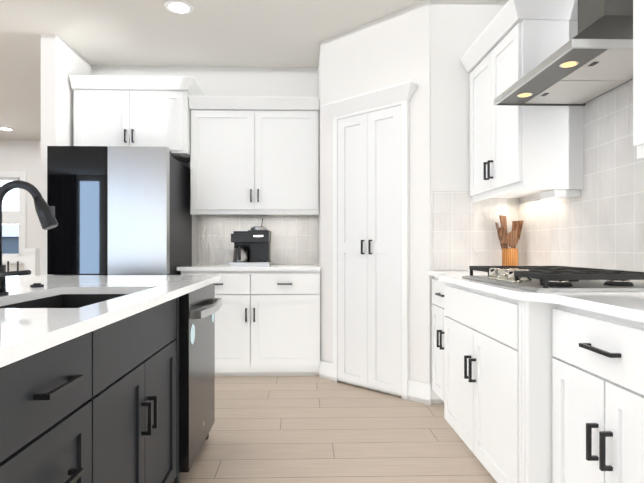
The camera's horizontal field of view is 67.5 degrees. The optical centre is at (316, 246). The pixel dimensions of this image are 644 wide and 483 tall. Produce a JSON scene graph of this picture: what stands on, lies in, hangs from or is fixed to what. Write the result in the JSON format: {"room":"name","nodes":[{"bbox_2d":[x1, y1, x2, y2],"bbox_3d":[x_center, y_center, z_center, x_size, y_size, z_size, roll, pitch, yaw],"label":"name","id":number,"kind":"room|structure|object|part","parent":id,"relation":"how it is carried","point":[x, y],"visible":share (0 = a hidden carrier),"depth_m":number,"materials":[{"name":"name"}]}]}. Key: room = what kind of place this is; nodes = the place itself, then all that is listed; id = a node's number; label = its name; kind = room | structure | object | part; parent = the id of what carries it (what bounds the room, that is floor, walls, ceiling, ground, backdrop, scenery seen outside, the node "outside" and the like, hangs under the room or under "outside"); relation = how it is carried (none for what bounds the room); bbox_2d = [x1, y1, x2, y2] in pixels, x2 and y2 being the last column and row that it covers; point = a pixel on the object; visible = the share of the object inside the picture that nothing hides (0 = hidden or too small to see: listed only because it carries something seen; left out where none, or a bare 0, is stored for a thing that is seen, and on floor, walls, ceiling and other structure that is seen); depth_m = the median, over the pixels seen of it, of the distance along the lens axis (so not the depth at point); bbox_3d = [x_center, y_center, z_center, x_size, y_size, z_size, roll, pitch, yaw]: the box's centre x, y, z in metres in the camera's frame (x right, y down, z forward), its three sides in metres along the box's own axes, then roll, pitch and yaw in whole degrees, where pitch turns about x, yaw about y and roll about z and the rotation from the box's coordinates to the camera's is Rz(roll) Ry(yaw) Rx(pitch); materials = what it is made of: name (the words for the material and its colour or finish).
{"room":"kitchen","nodes":[
{"label":"kitchen","id":0,"kind":"room"},
{"bbox_2d":[0,140,40,271],"bbox_3d":[-5.651,-0.308,7.700,6.925,2.770,0.140,0,0,-2],"label":"wall","id":1,"kind":"structure","parent":0,"point":[20,155],"depth_m":7.66,"materials":[{"name":"white paint"}]},
{"bbox_2d":[0,171,25,263],"bbox_3d":[-5.437,-0.468,7.647,1.660,1.460,0.118,0,0,-2],"label":"window","id":2,"kind":"structure","parent":1,"relation":"in","point":[14,217],"depth_m":7.64,"materials":[{"name":"white paint"}]},
{"bbox_2d":[41,34,91,274],"bbox_3d":[-2.151,-0.310,4.174,0.120,2.770,0.660,0,0,-2],"label":"wall","id":3,"kind":"structure","parent":0,"point":[61,60],"depth_m":3.85,"materials":[{"name":"white paint"}]},
{"bbox_2d":[92,66,317,264],"bbox_3d":[-0.325,-0.310,4.613,3.795,2.770,0.120,0,0,-2],"label":"wall","id":4,"kind":"structure","parent":0,"point":[255,81],"depth_m":4.54,"materials":[{"name":"white paint"}]},
{"bbox_2d":[69,75,204,161],"bbox_3d":[-1.556,-1.113,4.263,1.015,0.627,0.506,0,0,-2],"label":"upper cabinet","id":5,"kind":"object","parent":4,"relation":"attached to","point":[127,110],"visible":0.9,"depth_m":4.07,"materials":[{"name":"white paint"}]},
{"bbox_2d":[188,96,318,214],"bbox_3d":[-0.545,-0.788,4.338,1.121,1.007,0.411,0,0,-2],"label":"upper cabinet","id":6,"kind":"object","parent":4,"relation":"attached to","point":[254,155],"visible":1,"depth_m":4.20,"materials":[{"name":"white paint"}]},
{"bbox_2d":[197,214,317,263],"bbox_3d":[-0.557,-0.078,4.543,1.138,0.474,0.008,0,0,-2],"label":"tile backsplash","id":7,"kind":"structure","parent":4,"relation":"attached to","point":[294,239],"depth_m":4.54,"materials":[{"name":"white tile"}]},
{"bbox_2d":[0,0,508,139],"bbox_3d":[-3.652,-1.736,1.782,10.600,0.080,12.200,0,0,-2],"label":"ceiling","id":8,"kind":"structure","parent":0,"point":[254,33],"depth_m":3.83,"materials":[{"name":"white paint"}]},
{"bbox_2d":[0,127,14,130],"bbox_3d":[-4.452,-1.690,6.913,0.200,0.007,0.200,0,0,-2],"label":"recessed light","id":9,"kind":"object","parent":8,"relation":"in","point":[6,128],"visible":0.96,"depth_m":6.92,"materials":[{"name":"white paint"}]},
{"bbox_2d":[164,0,193,14],"bbox_3d":[-0.975,-1.691,3.406,0.200,0.007,0.200,0,0,-2],"label":"recessed light","id":10,"kind":"object","parent":8,"relation":"in","point":[178,7],"visible":1,"depth_m":3.40,"materials":[{"name":"white paint"}]},
{"bbox_2d":[318,43,320,359],"bbox_3d":[0.067,-0.310,4.274,0.090,2.770,0.580,0,0,-2],"label":"wall","id":11,"kind":"structure","parent":0,"point":[319,215],"depth_m":4.00,"materials":[{"name":"white paint"}]},
{"bbox_2d":[180,376,496,482],"bbox_3d":[-3.652,1.104,1.781,10.600,0.060,12.200,0,0,-2],"label":"floor","id":12,"kind":"structure","parent":0,"point":[290,429],"depth_m":2.71,"materials":[{"name":"brown wood"}]},
{"bbox_2d":[2,248,40,274],"bbox_3d":[-4.989,0.546,5.046,4.105,1.060,0.140,0,0,-2],"label":"stair railing","id":13,"kind":"object","parent":12,"relation":"on","point":[31,258],"visible":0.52,"depth_m":5.05,"materials":[{"name":"white paint"}]},
{"bbox_2d":[0,275,220,482],"bbox_3d":[-1.220,0.609,1.488,1.405,0.930,2.520,0,0,-2],"label":"kitchen island","id":14,"kind":"object","parent":12,"relation":"on","point":[89,378],"depth_m":1.31,"materials":[{"name":"grey paint"}]},
{"bbox_2d":[0,180,57,295],"bbox_3d":[-0.976,-0.031,1.572,0.228,0.381,0.119,0,0,-2],"label":"faucet","id":15,"kind":"object","parent":14,"relation":"on","point":[45,211],"visible":1,"depth_m":1.59,"materials":[{"name":"grey metal"}]},
{"bbox_3d":[-1.115,0.152,1.921,0.048,0.016,0.048,0,0,-2],"label":"air switch button","id":16,"kind":"part","parent":14,"relation":"part of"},
{"bbox_2d":[173,283,221,482],"bbox_3d":[-0.838,0.637,2.378,0.689,0.874,0.602,0,0,-2],"label":"dishwasher","id":17,"kind":"object","parent":14,"relation":"in","point":[199,308],"visible":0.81,"depth_m":2.21,"materials":[{"name":"grey metal"}]},
{"bbox_2d":[47,146,191,274],"bbox_3d":[-1.603,0.155,4.078,0.900,1.840,0.840,0,0,-2],"label":"refrigerator","id":18,"kind":"object","parent":12,"relation":"on","point":[122,210],"visible":0.48,"depth_m":3.66,"materials":[{"name":"grey metal"}]},
{"bbox_2d":[177,264,319,375],"bbox_3d":[-0.559,0.618,4.214,1.156,0.914,0.658,0,0,-2],"label":"base cabinet","id":19,"kind":"object","parent":12,"relation":"on","point":[267,320],"visible":0.83,"depth_m":3.93,"materials":[{"name":"white paint"}]},
{"bbox_2d":[229,227,271,265],"bbox_3d":[-0.584,-0.008,4.277,0.340,0.336,0.321,0,0,-2],"label":"coffee maker","id":20,"kind":"object","parent":19,"relation":"on","point":[252,247],"visible":1,"depth_m":4.17,"materials":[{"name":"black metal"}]},
{"bbox_2d":[428,270,487,392],"bbox_3d":[1.041,0.618,3.018,0.713,0.914,0.576,0,0,-2],"label":"base cabinet","id":21,"kind":"object","parent":12,"relation":"on","point":[432,272],"depth_m":3.23,"materials":[{"name":"white paint"}]},
{"bbox_2d":[495,215,523,265],"bbox_3d":[1.266,-0.025,3.195,0.182,0.369,0.144,0,0,-2],"label":"utensil crock","id":22,"kind":"object","parent":21,"relation":"on","point":[506,240],"visible":0.94,"depth_m":3.15,"materials":[{"name":"brown wood"}]},
{"bbox_2d":[436,274,643,482],"bbox_3d":[1.062,0.617,2.264,0.713,0.914,0.932,0,0,-2],"label":"base cabinet","id":23,"kind":"object","parent":12,"relation":"on","point":[469,312],"depth_m":2.24,"materials":[{"name":"white paint"}]},
{"bbox_2d":[504,286,643,482],"bbox_3d":[1.096,0.617,1.014,0.713,0.914,1.569,0,0,-2],"label":"base cabinet","id":24,"kind":"object","parent":12,"relation":"on","point":[528,386],"depth_m":1.58,"materials":[{"name":"white paint"}]},
{"bbox_2d":[462,266,643,291],"bbox_3d":[1.030,0.128,2.127,0.520,0.063,0.815,0,0,-2],"label":"cooktop","id":25,"kind":"object","parent":24,"relation":"in","point":[554,279],"visible":1,"depth_m":1.86,"materials":[{"name":"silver metal"}]},
{"bbox_2d":[321,0,430,396],"bbox_3d":[0.433,-0.310,3.674,1.011,2.770,0.100,0,0,43],"label":"wall","id":26,"kind":"structure","parent":0,"point":[389,50],"depth_m":3.44,"materials":[{"name":"white paint"}]},
{"bbox_2d":[320,81,417,399],"bbox_3d":[0.364,-0.029,3.600,0.830,2.207,0.098,0,0,43],"label":"door frame","id":27,"kind":"structure","parent":26,"relation":"attached to","point":[401,94],"depth_m":3.42,"materials":[{"name":"white paint"}]},
{"bbox_2d":[338,105,401,395],"bbox_3d":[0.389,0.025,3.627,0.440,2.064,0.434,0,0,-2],"label":"pantry door","id":28,"kind":"structure","parent":26,"relation":"in","point":[369,268],"depth_m":3.60,"materials":[{"name":"white paint"}]},
{"bbox_2d":[319,360,430,404],"bbox_3d":[-0.721,1.005,3.597,2.978,0.140,0.728,0,0,-2],"label":"baseboard","id":29,"kind":"structure","parent":26,"relation":"attached to","point":[419,392],"depth_m":3.36,"materials":[{"name":"white paint"}]},
{"bbox_2d":[431,0,507,403],"bbox_3d":[1.079,-0.310,3.361,0.625,2.770,0.100,0,0,-2],"label":"wall","id":30,"kind":"structure","parent":0,"point":[458,27],"depth_m":3.31,"materials":[{"name":"white paint"}]},
{"bbox_2d":[433,191,518,269],"bbox_3d":[1.089,-0.112,3.307,0.591,0.541,0.008,0,0,-2],"label":"tile backsplash","id":31,"kind":"structure","parent":30,"relation":"attached to","point":[465,235],"depth_m":3.30,"materials":[{"name":"white tile"}]},
{"bbox_2d":[519,189,643,283],"bbox_3d":[1.536,-0.311,0.273,0.120,2.770,8.900,0,0,-2],"label":"wall","id":32,"kind":"structure","parent":0,"point":[529,198],"depth_m":3.14,"materials":[{"name":"white paint"}]},
{"bbox_2d":[460,0,582,201],"bbox_3d":[1.198,-0.799,2.895,0.407,0.987,0.831,0,0,-2],"label":"upper cabinet","id":33,"kind":"object","parent":32,"relation":"attached to","point":[520,151],"visible":0.94,"depth_m":2.55,"materials":[{"name":"white paint"}]},
{"bbox_2d":[540,190,579,198],"bbox_3d":[1.331,-0.286,2.648,0.140,0.034,0.160,0,0,-2],"label":"under-cabinet light","id":34,"kind":"object","parent":33,"relation":"attached to","point":[560,194],"visible":1,"depth_m":2.58,"materials":[{"name":"white paint"}]},
{"bbox_2d":[519,190,582,266],"bbox_3d":[1.399,-0.071,2.930,0.008,0.460,0.761,0,0,-2],"label":"tile backsplash","id":35,"kind":"structure","parent":32,"relation":"attached to","point":[551,233],"depth_m":2.86,"materials":[{"name":"white tile"}]},
{"bbox_2d":[494,0,632,105],"bbox_3d":[1.174,-1.217,2.161,0.484,0.954,0.735,0,0,-2],"label":"range hood","id":36,"kind":"object","parent":32,"relation":"attached to","point":[592,59],"visible":0.98,"depth_m":2.06,"materials":[{"name":"silver metal"}]},
{"bbox_2d":[583,79,643,282],"bbox_3d":[1.421,-0.542,2.115,0.008,1.400,0.870,0,0,-2],"label":"tile backsplash","id":37,"kind":"structure","parent":32,"relation":"attached to","point":[613,202],"depth_m":2.30,"materials":[{"name":"white tile"}]},
{"bbox_2d":[633,0,643,158],"bbox_3d":[1.242,-0.799,1.275,0.407,0.987,0.920,0,0,-2],"label":"upper cabinet","id":38,"kind":"object","parent":32,"relation":"attached to","point":[638,73],"visible":1,"depth_m":1.63,"materials":[{"name":"white paint"}]},
{"label":"outside","id":39,"kind":"structure","parent":0,"visible":0},
{"bbox_3d":[-6.233,2.643,48.878,70.000,0.100,81.900,0,0,-2],"label":"ground","id":40,"kind":"structure","parent":39,"visible":0},
{"bbox_2d":[2,225,18,253],"bbox_3d":[-21.177,0.438,37.418,9.100,4.299,8.600,0,0,-2],"label":"house","id":41,"kind":"structure","parent":40,"relation":"on","point":[10,239],"depth_m":33.42,"materials":[{"name":"blue"}]}
]}

